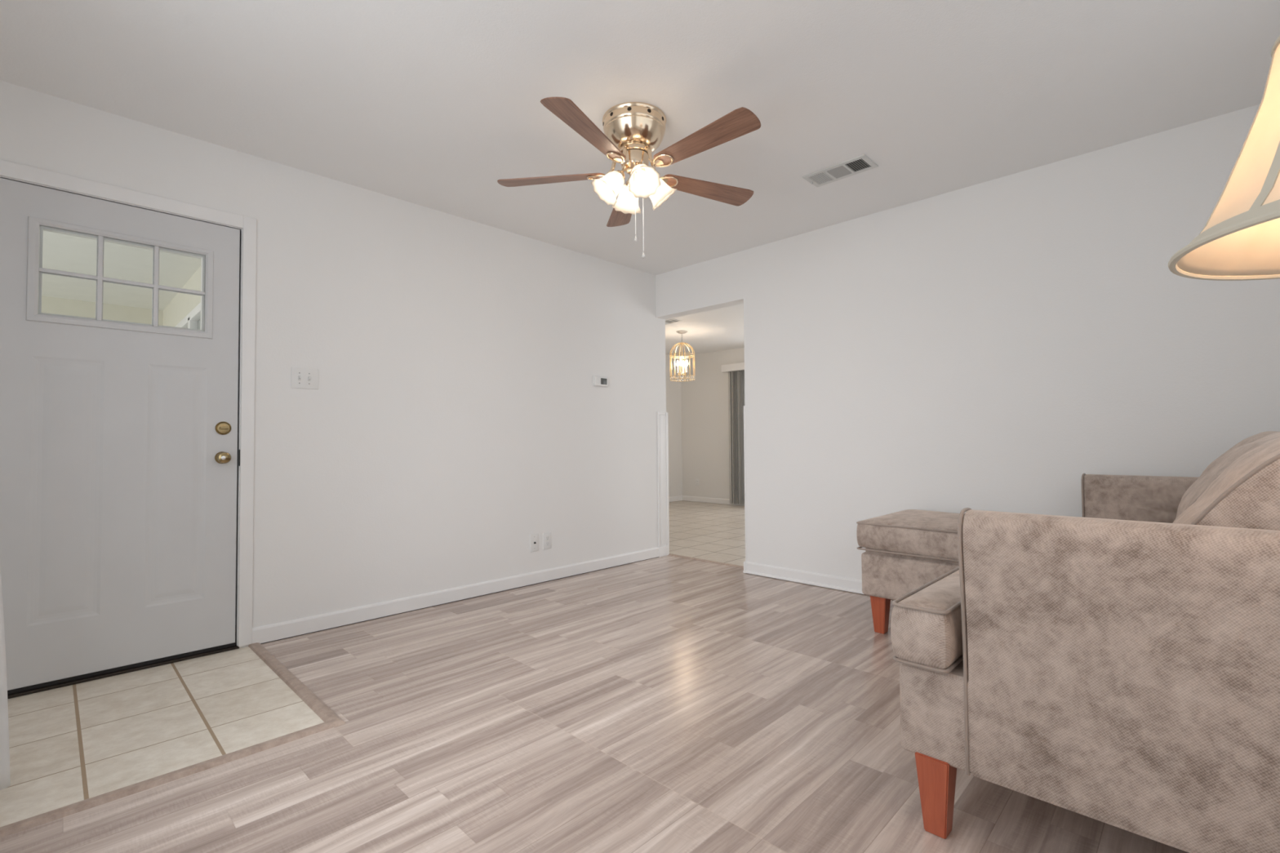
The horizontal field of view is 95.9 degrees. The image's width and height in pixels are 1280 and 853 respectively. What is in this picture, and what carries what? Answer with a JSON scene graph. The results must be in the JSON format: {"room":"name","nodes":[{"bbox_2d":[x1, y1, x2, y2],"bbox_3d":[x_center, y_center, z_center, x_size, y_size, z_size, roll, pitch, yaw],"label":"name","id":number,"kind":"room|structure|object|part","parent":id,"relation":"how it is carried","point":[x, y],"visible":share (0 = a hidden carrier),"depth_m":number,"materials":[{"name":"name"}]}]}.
{"room":"living room","nodes":[
{"label":"living room","id":0,"kind":"room"},
{"bbox_2d":[37,295,163,325],"bbox_3d":[-6.208,-0.051,5.606,0.150,2.720,2.400,-2,-2,44],"label":"wall","id":1,"kind":"structure","parent":0,"point":[55,305],"depth_m":6.04,"materials":[{"name":"white paint"}]},
{"bbox_2d":[38,231,201,310],"bbox_3d":[-5.083,-1.435,3.278,4.780,0.100,4.200,-2,-2,44],"label":"ceiling","id":2,"kind":"structure","parent":0,"point":[62,252],"depth_m":4.94,"materials":[{"name":"white paint"}]},
{"bbox_2d":[0,646,324,826],"bbox_3d":[-1.895,1.082,2.061,1.155,0.050,1.065,-2,-2,44],"label":"tile floor","id":3,"kind":"structure","parent":0,"point":[76,743],"depth_m":2.04,"materials":[{"name":"beige tile"}]},
{"bbox_2d":[163,265,201,326],"bbox_3d":[-3.600,-0.094,4.822,4.880,2.720,0.120,-2,-2,44],"label":"wall","id":4,"kind":"structure","parent":0,"point":[182,304],"depth_m":5.47,"materials":[{"name":"white paint"}]},
{"bbox_2d":[174,302,200,329],"bbox_3d":[-4.145,-0.351,5.296,2.520,1.300,0.070,-2,-2,44],"label":"window","id":5,"kind":"structure","parent":4,"relation":"in","point":[193,320],"depth_m":5.10,"materials":[{"name":"clear glass"}]},
{"bbox_3d":[-4.124,-0.351,5.318,2.450,1.230,0.010,-2,-2,44],"label":"pane","id":6,"kind":"part","parent":5,"relation":"part of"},
{"bbox_2d":[248,642,342,722],"bbox_3d":[-1.481,1.058,2.436,1.185,0.012,0.050,-2,-2,44],"label":"trim","id":7,"kind":"structure","parent":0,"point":[311,700],"depth_m":2.34,"materials":[{"name":"laminate"}]},
{"bbox_2d":[0,80,666,648],"bbox_3d":[-1.308,-0.126,3.591,0.120,2.440,4.280,-2,-2,44],"label":"wall","id":8,"kind":"structure","parent":0,"point":[455,416],"depth_m":3.43,"materials":[{"name":"paint"}]},
{"bbox_2d":[0,159,256,698],"bbox_3d":[-2.301,0.012,2.517,0.182,2.120,1.039,-2,-2,44],"label":"door","id":9,"kind":"structure","parent":8,"relation":"in","point":[126,448],"depth_m":2.52,"materials":[{"name":"white wood"}]},
{"bbox_3d":[-1.989,0.149,2.756,0.065,0.058,0.058,-2,-2,44],"label":"knob","id":10,"kind":"part","parent":9,"relation":"part of","materials":[{"name":"gold metal"}]},
{"bbox_3d":[-1.960,0.153,2.828,0.010,0.080,0.010,-2,-2,44],"label":"strike plate","id":11,"kind":"part","parent":9,"relation":"part of","materials":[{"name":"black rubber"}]},
{"bbox_2d":[291,367,318,389],"bbox_3d":[-1.760,-0.253,3.034,0.017,0.109,0.127,-2,-2,44],"label":"light switch","id":12,"kind":"object","parent":8,"relation":"attached to","point":[301,378],"visible":1,"depth_m":3.04,"materials":[{"name":"white plastic"}]},
{"bbox_2d":[252,546,658,644],"bbox_3d":[-0.875,1.055,3.898,0.012,0.081,2.962,-2,-2,44],"label":"baseboard","id":13,"kind":"structure","parent":8,"relation":"attached to","point":[261,634],"depth_m":3.47,"materials":[{"name":"white wood"}]},
{"bbox_2d":[529,533,538,551],"bbox_3d":[-0.738,0.814,4.044,0.017,0.121,0.070,-2,-2,44],"label":"cable jack","id":14,"kind":"object","parent":8,"relation":"attached to","point":[534,538],"visible":1,"depth_m":4.04,"materials":[{"name":"white plastic"}]},
{"bbox_2d":[542,532,551,549],"bbox_3d":[-0.663,0.817,4.126,0.009,0.115,0.070,-2,-2,44],"label":"power outlet","id":15,"kind":"object","parent":8,"relation":"attached to","point":[546,536],"visible":1,"depth_m":4.12,"materials":[{"name":"white plastic"}]},
{"bbox_2d":[592,375,608,386],"bbox_3d":[-0.307,-0.353,4.517,0.030,0.082,0.143,-2,-2,44],"label":"thermostat","id":16,"kind":"object","parent":8,"relation":"attached to","point":[599,381],"visible":1,"depth_m":4.50,"materials":[{"name":"white plastic"}]},
{"bbox_2d":[657,411,669,556],"bbox_3d":[0.202,0.498,5.019,0.016,1.249,0.130,-2,-2,44],"label":"trim","id":17,"kind":"structure","parent":8,"relation":"attached to","point":[662,417],"depth_m":5.01,"materials":[{"name":"white wood"}]},
{"bbox_2d":[0,555,1188,852],"bbox_3d":[0.169,1.070,2.212,3.860,0.050,4.165,-2,-2,44],"label":"floor","id":18,"kind":"structure","parent":0,"point":[668,704],"depth_m":1.86,"materials":[{"name":"beige laminate"}]},
{"bbox_2d":[0,720,345,838],"bbox_3d":[-1.447,1.036,1.659,0.050,0.012,1.115,-2,-2,44],"label":"trim","id":19,"kind":"structure","parent":18,"relation":"on","point":[19,826],"depth_m":1.68,"materials":[{"name":"laminate"}]},
{"bbox_2d":[856,509,959,634],"bbox_3d":[1.599,0.759,2.976,0.713,0.592,0.686,-2,-2,44],"label":"ottoman","id":20,"kind":"object","parent":18,"relation":"on","point":[906,550],"visible":0.51,"depth_m":2.86,"materials":[{"name":"fabric"}]},
{"bbox_3d":[1.240,0.960,2.972,0.080,0.195,0.080,-2,-2,44],"label":"leg","id":21,"kind":"part","parent":20,"relation":"part of","materials":[{"name":"brown wood"}]},
{"bbox_2d":[856,509,959,559],"bbox_3d":[1.597,0.550,2.982,0.714,0.174,0.687,-2,-2,44],"label":"cushion","id":22,"kind":"object","parent":20,"relation":"on","point":[908,534],"depth_m":2.84,"materials":[{"name":"fabric"}]},
{"bbox_2d":[890,431,1279,852],"bbox_3d":[1.702,0.518,1.893,0.953,1.011,2.109,-2,-2,44],"label":"armchair","id":23,"kind":"object","parent":18,"relation":"on","point":[1117,664],"visible":1,"depth_m":1.20,"materials":[{"name":"fabric"}]},
{"bbox_2d":[890,569,963,669],"bbox_3d":[1.162,0.509,1.466,0.776,0.169,0.744,-2,-2,44],"label":"seat cushion","id":24,"kind":"object","parent":23,"relation":"on","point":[926,626],"depth_m":1.43,"materials":[{"name":"fabric"}]},
{"bbox_3d":[0.751,0.921,1.458,0.080,0.195,0.080,-2,-2,44],"label":"leg","id":25,"kind":"part","parent":23,"relation":"part of","materials":[{"name":"brown wood"}]},
{"bbox_3d":[1.088,0.510,1.143,0.785,0.629,0.117,-2,-2,44],"label":"arm","id":26,"kind":"part","parent":23,"relation":"part of","materials":[{"name":"fabric"}]},
{"bbox_3d":[2.455,0.538,2.543,0.785,0.629,0.117,-2,-2,44],"label":"arm","id":27,"kind":"part","parent":23,"relation":"part of","materials":[{"name":"fabric"}]},
{"bbox_2d":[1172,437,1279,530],"bbox_3d":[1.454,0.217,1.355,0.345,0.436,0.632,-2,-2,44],"label":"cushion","id":28,"kind":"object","parent":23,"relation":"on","point":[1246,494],"depth_m":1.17,"materials":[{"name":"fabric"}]},
{"bbox_2d":[1175,431,1279,519],"bbox_3d":[1.868,0.229,1.775,0.336,0.428,0.572,-2,-2,44],"label":"cushion","id":29,"kind":"object","parent":23,"relation":"on","point":[1203,482],"depth_m":1.73,"materials":[{"name":"fabric"}]},
{"bbox_2d":[1168,35,1279,280],"bbox_3d":[0.951,0.238,0.689,0.450,1.516,0.450,1,-2,-38],"label":"lampshade","id":30,"kind":"object","parent":18,"relation":"on","point":[1239,240],"visible":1,"depth_m":0.78,"materials":[{"name":"white fabric"}]},
{"bbox_2d":[0,0,1279,356],"bbox_3d":[0.385,-1.381,4.619,7.030,0.100,8.080,-2,-2,44],"label":"ceiling","id":31,"kind":"structure","parent":0,"point":[430,104],"depth_m":2.37,"materials":[{"name":"paint"}]},
{"bbox_2d":[497,97,760,258],"bbox_3d":[0.011,-1.061,2.566,1.182,0.649,1.233,-2,-2,44],"label":"ceiling fan","id":32,"kind":"object","parent":31,"relation":"hanging from","point":[633,131],"visible":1,"depth_m":2.52,"materials":[{"name":"brown wood"}]},
{"bbox_3d":[-0.407,-1.139,2.662,0.506,0.033,0.130,-1,-2,9],"label":"blade","id":33,"kind":"part","parent":32,"relation":"part of","materials":[{"name":"brown wood"}]},
{"bbox_3d":[-0.199,-1.152,2.257,0.130,0.033,0.506,-1,-2,27],"label":"blade","id":34,"kind":"part","parent":32,"relation":"part of","materials":[{"name":"brown wood"}]},
{"bbox_3d":[-0.151,-1.065,2.570,0.137,0.149,0.144,-2,-2,44],"label":"lamp shade","id":35,"kind":"part","parent":32,"relation":"part of","materials":[{"name":"white glass"}]},
{"bbox_3d":[-0.086,-1.133,2.986,0.130,0.033,0.506,0,-2,-9],"label":"blade","id":36,"kind":"part","parent":32,"relation":"part of","materials":[{"name":"brown wood"}]},
{"bbox_3d":[-0.054,-1.061,2.729,0.144,0.149,0.137,-2,-2,44],"label":"lamp shade","id":37,"kind":"part","parent":32,"relation":"part of","materials":[{"name":"white glass"}]},
{"bbox_3d":[-0.021,-1.006,2.529,0.003,0.330,0.003,-2,-2,44],"label":"pull chain","id":38,"kind":"part","parent":32,"relation":"part of","materials":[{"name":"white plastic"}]},
{"bbox_3d":[0.014,-0.971,2.538,0.003,0.400,0.003,-2,-2,44],"label":"pull chain","id":39,"kind":"part","parent":32,"relation":"part of","materials":[{"name":"white plastic"}]},
{"bbox_3d":[0.008,-1.069,2.473,0.144,0.149,0.137,-2,-2,44],"label":"lamp shade","id":40,"kind":"part","parent":32,"relation":"part of","materials":[{"name":"white glass"}]},
{"bbox_3d":[0.105,-1.065,2.632,0.137,0.149,0.144,-2,-2,44],"label":"lamp shade","id":41,"kind":"part","parent":32,"relation":"part of","materials":[{"name":"white glass"}]},
{"bbox_3d":[0.252,-1.154,2.330,0.506,0.033,0.130,-2,-2,45],"label":"blade","id":42,"kind":"part","parent":32,"relation":"part of","materials":[{"name":"brown wood"}]},
{"bbox_3d":[0.322,-1.142,2.781,0.506,0.033,0.130,0,-2,-27],"label":"blade","id":43,"kind":"part","parent":32,"relation":"part of","materials":[{"name":"brown wood"}]},
{"bbox_2d":[665,319,682,324],"bbox_3d":[0.354,-1.262,6.967,0.280,0.008,0.160,-2,-2,44],"label":"ceiling vent","id":44,"kind":"object","parent":31,"relation":"in","point":[671,321],"visible":0.65,"depth_m":6.92,"materials":[{"name":"grey plastic"}]},
{"bbox_2d":[669,330,694,381],"bbox_3d":[0.553,-0.927,7.575,0.331,0.646,0.332,-2,-2,44],"label":"pendant lamp","id":45,"kind":"object","parent":31,"relation":"hanging from","point":[685,366],"visible":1,"depth_m":7.56,"materials":[{"name":"gold metal"}]},
{"bbox_3d":[0.553,-0.907,7.575,0.011,0.394,0.011,0,-2,-23],"label":"stem","id":46,"kind":"part","parent":45,"relation":"part of","materials":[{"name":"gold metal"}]},
{"bbox_2d":[801,154,878,186],"bbox_3d":[1.076,-1.371,3.115,0.348,0.016,0.175,-2,-2,44],"label":"ceiling vent","id":47,"kind":"object","parent":31,"relation":"in","point":[861,163],"visible":1,"depth_m":3.10,"materials":[{"name":"grey plastic"}]},
{"bbox_2d":[665,354,682,502],"bbox_3d":[-0.582,0.006,8.527,0.120,2.440,3.800,-2,-2,44],"label":"wall","id":48,"kind":"structure","parent":0,"point":[673,388],"depth_m":9.62,"materials":[{"name":"paint"}]},
{"bbox_2d":[668,495,682,502],"bbox_3d":[-0.568,1.178,8.405,0.012,0.081,3.680,-2,-2,44],"label":"baseboard","id":49,"kind":"structure","parent":48,"relation":"attached to","point":[679,498],"depth_m":9.58,"materials":[{"name":"white wood"}]},
{"bbox_2d":[668,500,745,565],"bbox_3d":[1.409,1.179,6.479,5.530,0.050,3.675,-2,-2,44],"label":"floor","id":50,"kind":"structure","parent":0,"point":[711,531],"depth_m":6.34,"materials":[{"name":"tile"}]},
{"bbox_2d":[680,346,744,506],"bbox_3d":[2.724,-0.039,7.871,5.530,2.440,0.120,-2,-2,44],"label":"wall","id":51,"kind":"structure","parent":0,"point":[706,457],"depth_m":9.32,"materials":[{"name":"paint"}]},
{"bbox_2d":[695,479,699,485],"bbox_3d":[0.944,0.921,9.500,0.070,0.115,0.009,-2,-2,44],"label":"power outlet","id":52,"kind":"object","parent":51,"relation":"attached to","point":[696,480],"visible":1,"depth_m":9.50,"materials":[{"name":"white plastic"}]},
{"bbox_2d":[682,495,730,504],"bbox_3d":[1.060,1.192,9.379,0.980,0.081,0.012,-2,-2,44],"label":"baseboard","id":53,"kind":"structure","parent":51,"relation":"attached to","point":[726,501],"depth_m":9.35,"materials":[{"name":"white wood"}]},
{"bbox_2d":[721,362,745,504],"bbox_3d":[2.093,0.091,8.300,2.140,2.155,0.135,-2,-2,44],"label":"vertical blinds","id":54,"kind":"object","parent":51,"relation":"attached to","point":[734,367],"visible":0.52,"depth_m":8.91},
{"bbox_2d":[655,103,1279,580],"bbox_3d":[1.569,-0.146,3.690,3.860,2.440,0.120,-2,-2,44],"label":"wall","id":55,"kind":"structure","parent":0,"point":[996,344],"depth_m":3.21,"materials":[{"name":"paint"}]},
{"bbox_2d":[668,553,743,568],"bbox_3d":[0.572,1.107,4.747,0.886,0.010,0.045,-2,-2,44],"label":"trim","id":56,"kind":"structure","parent":55,"relation":"attached to","point":[669,554],"depth_m":4.75,"materials":[{"name":"laminate"}]},
{"bbox_2d":[743,405,746,571],"bbox_3d":[0.828,0.472,4.388,0.017,1.256,0.146,-2,-2,44],"label":"trim","id":57,"kind":"structure","parent":55,"relation":"attached to","point":[744,562],"depth_m":4.35,"materials":[{"name":"white wood"}]},
{"bbox_2d":[742,561,863,594],"bbox_3d":[1.845,1.017,3.296,2.975,0.081,0.024,-2,-2,44],"label":"baseboard","id":58,"kind":"structure","parent":55,"relation":"attached to","point":[848,584],"depth_m":3.98,"materials":[{"name":"white wood"}]},
{"bbox_3d":[-1.337,-0.206,0.713,3.860,2.440,0.120,-2,-2,44],"label":"wall","id":59,"kind":"structure","parent":0,"visible":0},
{"bbox_2d":[0,566,10,790],"bbox_3d":[-1.114,-0.109,0.788,2.230,2.177,0.311,-2,-2,44],"label":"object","id":60,"kind":"structure","parent":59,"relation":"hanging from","point":[5,777],"depth_m":1.61,"materials":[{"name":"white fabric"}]}
]}

